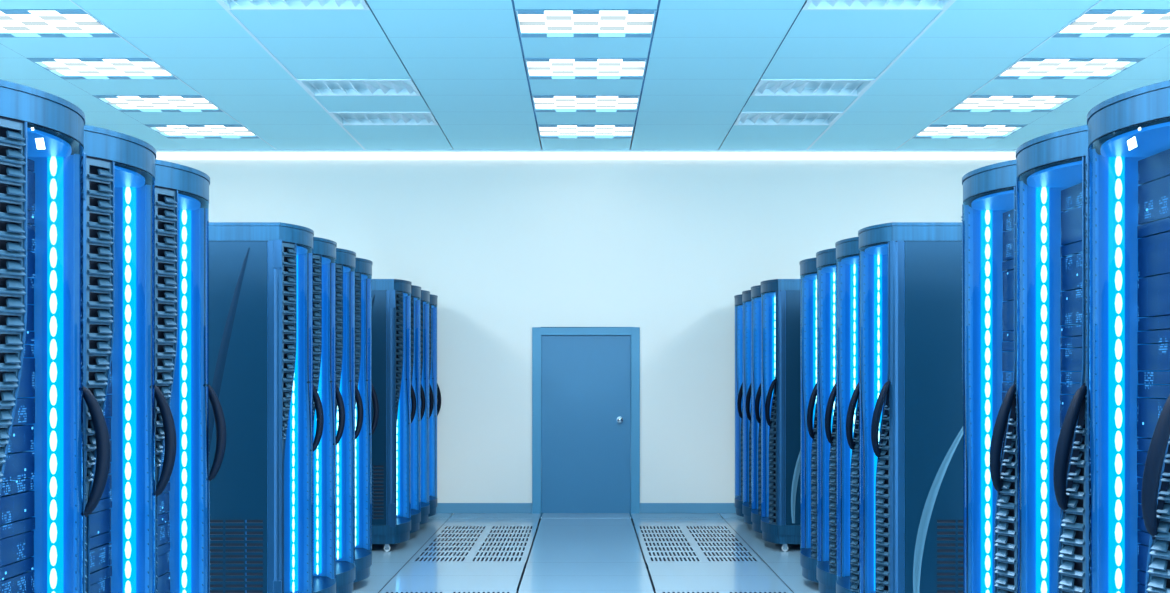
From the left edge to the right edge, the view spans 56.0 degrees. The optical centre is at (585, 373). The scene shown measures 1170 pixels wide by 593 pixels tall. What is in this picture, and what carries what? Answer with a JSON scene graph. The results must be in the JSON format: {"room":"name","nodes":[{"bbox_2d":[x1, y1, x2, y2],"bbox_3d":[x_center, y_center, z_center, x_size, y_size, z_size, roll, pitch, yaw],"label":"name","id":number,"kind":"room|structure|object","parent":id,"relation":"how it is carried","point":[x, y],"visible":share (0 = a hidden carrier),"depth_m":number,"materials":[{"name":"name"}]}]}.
{"room":"server room","nodes":[
{"label":"server room","id":0,"kind":"room"},
{"bbox_2d":[0,0,1169,149],"bbox_3d":[0.000,-2.640,4.750,12.400,0.200,15.500,0,0,0],"label":"ceiling","id":1,"kind":"structure","parent":0,"point":[465,61],"depth_m":9.09,"materials":[{"name":"teal tile"}]},
{"bbox_2d":[0,9,118,36],"bbox_3d":[-4.000,-2.563,7.980,0.992,0.054,0.620,0,0,0],"label":"ceiling light","id":2,"kind":"object","parent":1,"relation":"attached to","point":[13,22],"visible":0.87,"depth_m":8.04,"materials":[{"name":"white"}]},
{"bbox_2d":[0,11,110,31],"bbox_3d":[-4.000,-2.579,7.980,0.968,0.019,0.596,0,0,0],"label":"diffuser","id":3,"kind":"object","parent":2,"relation":"attached to","point":[40,21],"depth_m":8.02,"materials":[{"name":"white plastic"}]},
{"bbox_2d":[27,58,176,78],"bbox_3d":[-4.000,-2.563,9.160,0.992,0.054,0.620,0,0,0],"label":"ceiling light","id":4,"kind":"object","parent":1,"relation":"attached to","point":[65,68],"visible":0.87,"depth_m":9.19,"materials":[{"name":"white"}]},
{"bbox_2d":[43,59,170,74],"bbox_3d":[-4.000,-2.579,9.160,0.968,0.019,0.596,0,0,0],"label":"diffuser","id":5,"kind":"object","parent":4,"relation":"attached to","point":[55,66],"depth_m":9.16,"materials":[{"name":"white plastic"}]},
{"bbox_2d":[93,95,222,111],"bbox_3d":[-4.000,-2.563,10.340,0.992,0.054,0.620,0,0,0],"label":"ceiling light","id":6,"kind":"object","parent":1,"relation":"attached to","point":[123,103],"visible":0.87,"depth_m":10.38,"materials":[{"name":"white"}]},
{"bbox_2d":[105,96,216,107],"bbox_3d":[-4.000,-2.579,10.340,0.968,0.019,0.596,0,0,0],"label":"diffuser","id":7,"kind":"object","parent":6,"relation":"attached to","point":[114,101],"depth_m":10.35,"materials":[{"name":"white plastic"}]},
{"bbox_2d":[70,0,276,149],"bbox_3d":[-3.500,-2.537,4.750,0.008,0.006,15.499,0,0,0],"label":"trim","id":8,"kind":"structure","parent":1,"relation":"attached to","point":[70,0],"depth_m":9.04,"materials":[{"name":"blue"}]},
{"bbox_2d":[145,125,258,137],"bbox_3d":[-4.000,-2.563,11.530,0.992,0.054,0.620,0,0,0],"label":"ceiling light","id":9,"kind":"object","parent":1,"relation":"attached to","point":[169,131],"visible":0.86,"depth_m":11.61,"materials":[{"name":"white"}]},
{"bbox_2d":[156,126,253,134],"bbox_3d":[-4.000,-2.579,11.530,0.968,0.019,0.596,0,0,0],"label":"diffuser","id":10,"kind":"object","parent":9,"relation":"attached to","point":[163,130],"depth_m":11.54,"materials":[{"name":"white plastic"}]},
{"bbox_2d":[216,0,365,149],"bbox_3d":[-2.500,-2.537,4.750,0.024,0.006,15.499,0,0,0],"label":"trim","id":11,"kind":"structure","parent":1,"relation":"attached to","point":[245,28],"depth_m":8.92,"materials":[{"name":"blue"}]},
{"bbox_2d":[218,0,369,9],"bbox_3d":[-2.000,-2.563,7.370,0.990,0.062,0.570,0,0,0],"label":"ceiling vent","id":12,"kind":"object","parent":1,"relation":"in","point":[228,4],"visible":1,"depth_m":7.62,"materials":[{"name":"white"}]},
{"bbox_2d":[297,75,420,95],"bbox_3d":[-2.000,-2.563,9.750,0.990,0.062,0.542,0,0,0],"label":"ceiling vent","id":13,"kind":"object","parent":1,"relation":"in","point":[315,87],"visible":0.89,"depth_m":9.88,"materials":[{"name":"blue"}]},
{"bbox_2d":[329,107,437,124],"bbox_3d":[-2.000,-2.563,10.930,0.990,0.062,0.542,0,0,0],"label":"ceiling vent","id":14,"kind":"object","parent":1,"relation":"in","point":[343,118],"visible":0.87,"depth_m":11.07,"materials":[{"name":"blue"}]},
{"bbox_2d":[515,9,656,36],"bbox_3d":[0.000,-2.563,7.980,0.992,0.054,0.620,0,0,0],"label":"ceiling light","id":15,"kind":"object","parent":1,"relation":"attached to","point":[531,22],"visible":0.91,"depth_m":8.00,"materials":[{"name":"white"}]},
{"bbox_2d":[524,56,647,78],"bbox_3d":[0.000,-2.563,9.160,0.992,0.054,0.620,0,0,0],"label":"ceiling light","id":16,"kind":"object","parent":1,"relation":"attached to","point":[537,68],"visible":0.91,"depth_m":9.19,"materials":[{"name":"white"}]},
{"bbox_2d":[527,59,644,74],"bbox_3d":[0.000,-2.579,9.160,0.968,0.019,0.596,0,0,0],"label":"diffuser","id":17,"kind":"object","parent":16,"relation":"attached to","point":[534,66],"depth_m":9.16,"materials":[{"name":"white plastic"}]},
{"bbox_2d":[532,95,639,111],"bbox_3d":[0.000,-2.563,10.340,0.992,0.054,0.620,0,0,0],"label":"ceiling light","id":18,"kind":"object","parent":1,"relation":"attached to","point":[541,103],"visible":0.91,"depth_m":10.38,"materials":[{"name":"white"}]},
{"bbox_2d":[534,96,637,107],"bbox_3d":[0.000,-2.579,10.340,0.968,0.019,0.596,0,0,0],"label":"diffuser","id":19,"kind":"object","parent":18,"relation":"attached to","point":[539,101],"depth_m":10.34,"materials":[{"name":"white plastic"}]},
{"bbox_2d":[537,124,634,137],"bbox_3d":[0.000,-2.563,11.530,0.992,0.054,0.620,0,0,0],"label":"ceiling light","id":20,"kind":"object","parent":1,"relation":"attached to","point":[545,131],"visible":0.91,"depth_m":11.61,"materials":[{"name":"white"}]},
{"bbox_2d":[540,126,631,134],"bbox_3d":[0.000,-2.579,11.530,0.968,0.019,0.596,0,0,0],"label":"diffuser","id":21,"kind":"object","parent":20,"relation":"attached to","point":[544,130],"depth_m":11.54,"materials":[{"name":"white plastic"}]},
{"bbox_2d":[734,107,842,124],"bbox_3d":[2.000,-2.563,10.930,0.990,0.062,0.542,0,0,0],"label":"ceiling vent","id":22,"kind":"object","parent":1,"relation":"in","point":[744,118],"visible":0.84,"depth_m":11.07,"materials":[{"name":"blue"}]},
{"bbox_2d":[751,75,874,95],"bbox_3d":[2.000,-2.563,9.750,0.990,0.062,0.542,0,0,0],"label":"ceiling vent","id":23,"kind":"object","parent":1,"relation":"in","point":[764,87],"visible":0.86,"depth_m":9.88,"materials":[{"name":"blue"}]},
{"bbox_2d":[802,0,953,9],"bbox_3d":[2.000,-2.563,7.370,0.990,0.062,0.570,0,0,0],"label":"ceiling vent","id":24,"kind":"object","parent":1,"relation":"in","point":[810,4],"visible":1,"depth_m":7.62,"materials":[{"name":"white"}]},
{"bbox_2d":[806,0,955,149],"bbox_3d":[2.500,-2.537,4.750,0.024,0.006,15.499,0,0,0],"label":"trim","id":25,"kind":"structure","parent":1,"relation":"attached to","point":[926,28],"depth_m":8.92,"materials":[{"name":"blue"}]},
{"bbox_2d":[913,125,1026,137],"bbox_3d":[4.000,-2.563,11.530,0.992,0.054,0.620,0,0,0],"label":"ceiling light","id":26,"kind":"object","parent":1,"relation":"attached to","point":[932,131],"visible":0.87,"depth_m":11.61,"materials":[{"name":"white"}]},
{"bbox_2d":[918,126,1015,134],"bbox_3d":[4.000,-2.579,11.530,0.968,0.019,0.596,0,0,0],"label":"diffuser","id":27,"kind":"object","parent":26,"relation":"attached to","point":[930,130],"depth_m":11.54,"materials":[{"name":"white plastic"}]},
{"bbox_2d":[895,0,1101,149],"bbox_3d":[3.500,-2.537,4.750,0.008,0.006,15.499,0,0,0],"label":"trim","id":28,"kind":"structure","parent":1,"relation":"attached to","point":[1100,0],"depth_m":9.04,"materials":[{"name":"blue"}]},
{"bbox_2d":[949,95,1078,111],"bbox_3d":[4.000,-2.563,10.340,0.992,0.054,0.620,0,0,0],"label":"ceiling light","id":29,"kind":"object","parent":1,"relation":"attached to","point":[974,103],"visible":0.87,"depth_m":10.38,"materials":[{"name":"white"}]},
{"bbox_2d":[955,96,1066,107],"bbox_3d":[4.000,-2.579,10.340,0.968,0.019,0.596,0,0,0],"label":"diffuser","id":30,"kind":"object","parent":29,"relation":"attached to","point":[972,101],"depth_m":10.35,"materials":[{"name":"white plastic"}]},
{"bbox_2d":[995,58,1144,78],"bbox_3d":[4.000,-2.563,9.160,0.992,0.054,0.620,0,0,0],"label":"ceiling light","id":31,"kind":"object","parent":1,"relation":"attached to","point":[1026,68],"visible":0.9,"depth_m":9.19,"materials":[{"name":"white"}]},
{"bbox_2d":[1001,59,1128,74],"bbox_3d":[4.000,-2.579,9.160,0.968,0.019,0.596,0,0,0],"label":"diffuser","id":32,"kind":"object","parent":31,"relation":"attached to","point":[1024,66],"depth_m":9.16,"materials":[{"name":"white plastic"}]},
{"bbox_2d":[1053,9,1169,36],"bbox_3d":[4.000,-2.563,7.980,0.992,0.054,0.620,0,0,0],"label":"ceiling light","id":33,"kind":"object","parent":1,"relation":"attached to","point":[1095,22],"visible":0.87,"depth_m":8.04,"materials":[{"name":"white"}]},
{"bbox_2d":[1061,11,1169,31],"bbox_3d":[4.000,-2.579,7.980,0.968,0.019,0.596,0,0,0],"label":"diffuser","id":34,"kind":"object","parent":33,"relation":"attached to","point":[1119,21],"depth_m":8.02,"materials":[{"name":"white plastic"}]},
{"bbox_2d":[162,133,1009,517],"bbox_3d":[0.000,-0.550,12.575,12.400,4.380,0.150,0,0,0],"label":"wall","id":35,"kind":"structure","parent":0,"point":[506,249],"depth_m":12.50,"materials":[{"name":"white paint"}]},
{"bbox_2d":[436,503,531,512],"bbox_3d":[-3.406,1.522,12.492,5.588,0.115,0.014,0,0,0],"label":"baseboard","id":36,"kind":"structure","parent":35,"relation":"attached to","point":[441,507],"depth_m":12.49,"materials":[{"name":"blue paint"}]},
{"bbox_2d":[532,327,639,518],"bbox_3d":[0.000,0.553,12.508,1.220,2.174,0.183,0,0,0],"label":"door","id":37,"kind":"structure","parent":35,"relation":"in","point":[586,380],"depth_m":12.50,"materials":[{"name":"blue paint"}]},
{"bbox_2d":[156,150,1015,159],"bbox_3d":[0.000,-2.486,12.469,12.380,0.103,0.058,0,0,0],"label":"light","id":38,"kind":"object","parent":35,"relation":"attached to","point":[160,154],"visible":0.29,"depth_m":12.45,"materials":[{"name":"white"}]},
{"bbox_2d":[640,503,735,512],"bbox_3d":[3.406,1.522,12.492,5.588,0.115,0.014,0,0,0],"label":"baseboard","id":39,"kind":"structure","parent":35,"relation":"attached to","point":[644,507],"depth_m":12.49,"materials":[{"name":"blue paint"}]},
{"bbox_2d":[352,513,819,592],"bbox_3d":[0.000,1.610,4.750,12.400,0.060,15.500,0,0,0],"label":"floor","id":40,"kind":"structure","parent":0,"point":[569,552],"depth_m":9.12,"materials":[{"name":"blue tile"}]},
{"bbox_2d":[0,79,109,592],"bbox_3d":[-2.143,0.370,3.402,1.113,2.420,0.602,0,0,0],"label":"rack","id":41,"kind":"object","parent":40,"relation":"on","point":[43,510],"visible":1,"depth_m":3.64,"materials":[{"name":"blue metal"}]},
{"bbox_2d":[35,138,44,148],"bbox_3d":[-1.618,-0.683,3.260,0.002,0.038,0.038,0,0,17],"label":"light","id":42,"kind":"object","parent":41,"relation":"attached to","point":[39,141],"depth_m":3.26,"materials":[{"name":"white"}]},
{"bbox_2d":[83,125,176,592],"bbox_3d":[-2.143,0.370,3.996,1.113,2.420,0.602,0,0,0],"label":"rack","id":43,"kind":"object","parent":40,"relation":"on","point":[119,168],"visible":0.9,"depth_m":4.23,"materials":[{"name":"blue metal"}]},
{"bbox_2d":[155,159,225,592],"bbox_3d":[-2.143,0.370,4.590,1.113,2.420,0.602,0,0,0],"label":"rack","id":44,"kind":"object","parent":40,"relation":"on","point":[183,515],"visible":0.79,"depth_m":4.83,"materials":[{"name":"blue metal"}]},
{"bbox_2d":[209,222,323,592],"bbox_3d":[-2.143,0.370,6.392,1.113,2.420,0.602,0,0,0],"label":"rack","id":45,"kind":"object","parent":40,"relation":"on","point":[261,273],"visible":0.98,"depth_m":6.09,"materials":[{"name":"blue metal"}]},
{"bbox_2d":[313,237,344,592],"bbox_3d":[-2.143,0.370,6.986,1.113,2.420,0.602,0,0,0],"label":"rack","id":46,"kind":"object","parent":40,"relation":"on","point":[324,250],"visible":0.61,"depth_m":7.22,"materials":[{"name":"blue metal"}]},
{"bbox_2d":[336,248,362,592],"bbox_3d":[-2.143,0.370,7.580,1.113,2.420,0.602,0,0,0],"label":"rack","id":47,"kind":"object","parent":40,"relation":"on","point":[345,259],"visible":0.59,"depth_m":7.80,"materials":[{"name":"blue metal"}]},
{"bbox_2d":[353,257,378,582],"bbox_3d":[-2.143,0.370,8.174,1.113,2.420,0.602,0,0,0],"label":"rack","id":48,"kind":"object","parent":40,"relation":"on","point":[363,267],"visible":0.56,"depth_m":8.38,"materials":[{"name":"blue metal"}]},
{"bbox_2d":[372,279,415,551],"bbox_3d":[-2.143,0.370,10.022,1.113,2.420,0.602,0,0,0],"label":"rack","id":49,"kind":"object","parent":40,"relation":"on","point":[391,298],"visible":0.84,"depth_m":9.73,"materials":[{"name":"blue metal"}]},
{"bbox_2d":[410,285,425,532],"bbox_3d":[-2.143,0.370,10.616,1.113,2.420,0.602,0,0,0],"label":"rack","id":50,"kind":"object","parent":40,"relation":"on","point":[415,290],"visible":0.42,"depth_m":10.81,"materials":[{"name":"blue metal"}]},
{"bbox_2d":[419,290,433,524],"bbox_3d":[-2.143,0.370,11.210,1.113,2.420,0.602,0,0,0],"label":"rack","id":51,"kind":"object","parent":40,"relation":"on","point":[425,295],"visible":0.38,"depth_m":11.40,"materials":[{"name":"blue metal"}]},
{"bbox_2d":[428,294,440,516],"bbox_3d":[-2.143,0.370,11.804,1.113,2.420,0.602,0,0,0],"label":"rack","id":52,"kind":"object","parent":40,"relation":"on","point":[433,298],"visible":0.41,"depth_m":11.99,"materials":[{"name":"blue metal"}]},
{"bbox_2d":[379,590,516,592],"bbox_3d":[-1.000,1.605,6.915,0.990,0.050,2.246,0,0,0],"label":"floor panel","id":53,"kind":"object","parent":40,"relation":"on","point":[381,591],"visible":1,"depth_m":7.99,"materials":[{"name":"grey metal"}]},
{"bbox_2d":[408,526,537,567],"bbox_3d":[-1.000,1.605,10.345,0.990,0.050,2.246,0,0,0],"label":"floor panel","id":54,"kind":"object","parent":40,"relation":"on","point":[449,544],"visible":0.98,"depth_m":10.13,"materials":[{"name":"grey metal"}]},
{"bbox_2d":[634,526,763,567],"bbox_3d":[1.000,1.605,10.345,0.990,0.050,2.246,0,0,0],"label":"floor panel","id":55,"kind":"object","parent":40,"relation":"on","point":[659,544],"visible":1,"depth_m":10.13,"materials":[{"name":"grey metal"}]},
{"bbox_2d":[655,590,792,592],"bbox_3d":[1.000,1.605,6.915,0.990,0.050,2.246,0,0,0],"label":"floor panel","id":56,"kind":"object","parent":40,"relation":"on","point":[656,591],"visible":1,"depth_m":7.99,"materials":[{"name":"grey metal"}]},
{"bbox_2d":[734,294,745,516],"bbox_3d":[2.143,0.370,11.794,1.113,2.420,0.602,0,0,0],"label":"rack","id":57,"kind":"object","parent":40,"relation":"on","point":[738,298],"visible":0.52,"depth_m":11.99,"materials":[{"name":"blue metal"}]},
{"bbox_2d":[742,290,754,524],"bbox_3d":[2.143,0.370,11.200,1.113,2.420,0.602,0,0,0],"label":"rack","id":58,"kind":"object","parent":40,"relation":"on","point":[746,295],"visible":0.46,"depth_m":11.40,"materials":[{"name":"blue metal"}]},
{"bbox_2d":[751,285,761,532],"bbox_3d":[2.143,0.370,10.606,1.113,2.420,0.602,0,0,0],"label":"rack","id":59,"kind":"object","parent":40,"relation":"on","point":[755,290],"visible":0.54,"depth_m":10.79,"materials":[{"name":"blue metal"}]},
{"bbox_2d":[760,279,799,551],"bbox_3d":[2.143,0.370,10.012,1.113,2.420,0.602,0,0,0],"label":"rack","id":60,"kind":"object","parent":40,"relation":"on","point":[780,298],"visible":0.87,"depth_m":9.72,"materials":[{"name":"blue metal"}]},
{"bbox_2d":[799,257,821,582],"bbox_3d":[2.143,0.370,8.164,1.113,2.420,0.602,0,0,0],"label":"rack","id":61,"kind":"object","parent":40,"relation":"on","point":[808,267],"visible":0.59,"depth_m":8.38,"materials":[{"name":"blue metal"}]},
{"bbox_2d":[816,248,839,592],"bbox_3d":[2.143,0.370,7.570,1.113,2.420,0.602,0,0,0],"label":"rack","id":62,"kind":"object","parent":40,"relation":"on","point":[826,259],"visible":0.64,"depth_m":7.79,"materials":[{"name":"blue metal"}]},
{"bbox_2d":[835,237,858,592],"bbox_3d":[2.143,0.370,6.976,1.113,2.420,0.602,0,0,0],"label":"rack","id":63,"kind":"object","parent":40,"relation":"on","point":[847,250],"visible":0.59,"depth_m":7.22,"materials":[{"name":"blue metal"}]},
{"bbox_2d":[858,222,962,592],"bbox_3d":[2.143,0.370,6.382,1.113,2.420,0.602,0,0,0],"label":"rack","id":64,"kind":"object","parent":40,"relation":"on","point":[911,373],"visible":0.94,"depth_m":6.09,"materials":[{"name":"blue metal"}]},
{"bbox_2d":[961,159,1016,592],"bbox_3d":[2.143,0.370,4.580,1.113,2.420,0.602,0,0,0],"label":"rack","id":65,"kind":"object","parent":40,"relation":"on","point":[988,217],"visible":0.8,"depth_m":4.82,"materials":[{"name":"blue metal"}]},
{"bbox_2d":[1014,125,1088,592],"bbox_3d":[2.143,0.370,3.986,1.113,2.420,0.602,0,0,0],"label":"rack","id":66,"kind":"object","parent":40,"relation":"on","point":[1051,208],"visible":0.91,"depth_m":4.21,"materials":[{"name":"blue metal"}]},
{"bbox_2d":[1085,80,1169,592],"bbox_3d":[2.143,0.370,3.392,1.113,2.420,0.602,0,0,0],"label":"rack","id":67,"kind":"object","parent":40,"relation":"on","point":[1127,167],"visible":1,"depth_m":3.63,"materials":[{"name":"blue metal"}]},
{"bbox_2d":[1127,136,1136,150],"bbox_3d":[1.618,-0.683,3.259,0.002,0.038,0.038,0,0,-17],"label":"light","id":68,"kind":"object","parent":67,"relation":"attached to","point":[1132,143],"depth_m":3.26,"materials":[{"name":"white plastic"}]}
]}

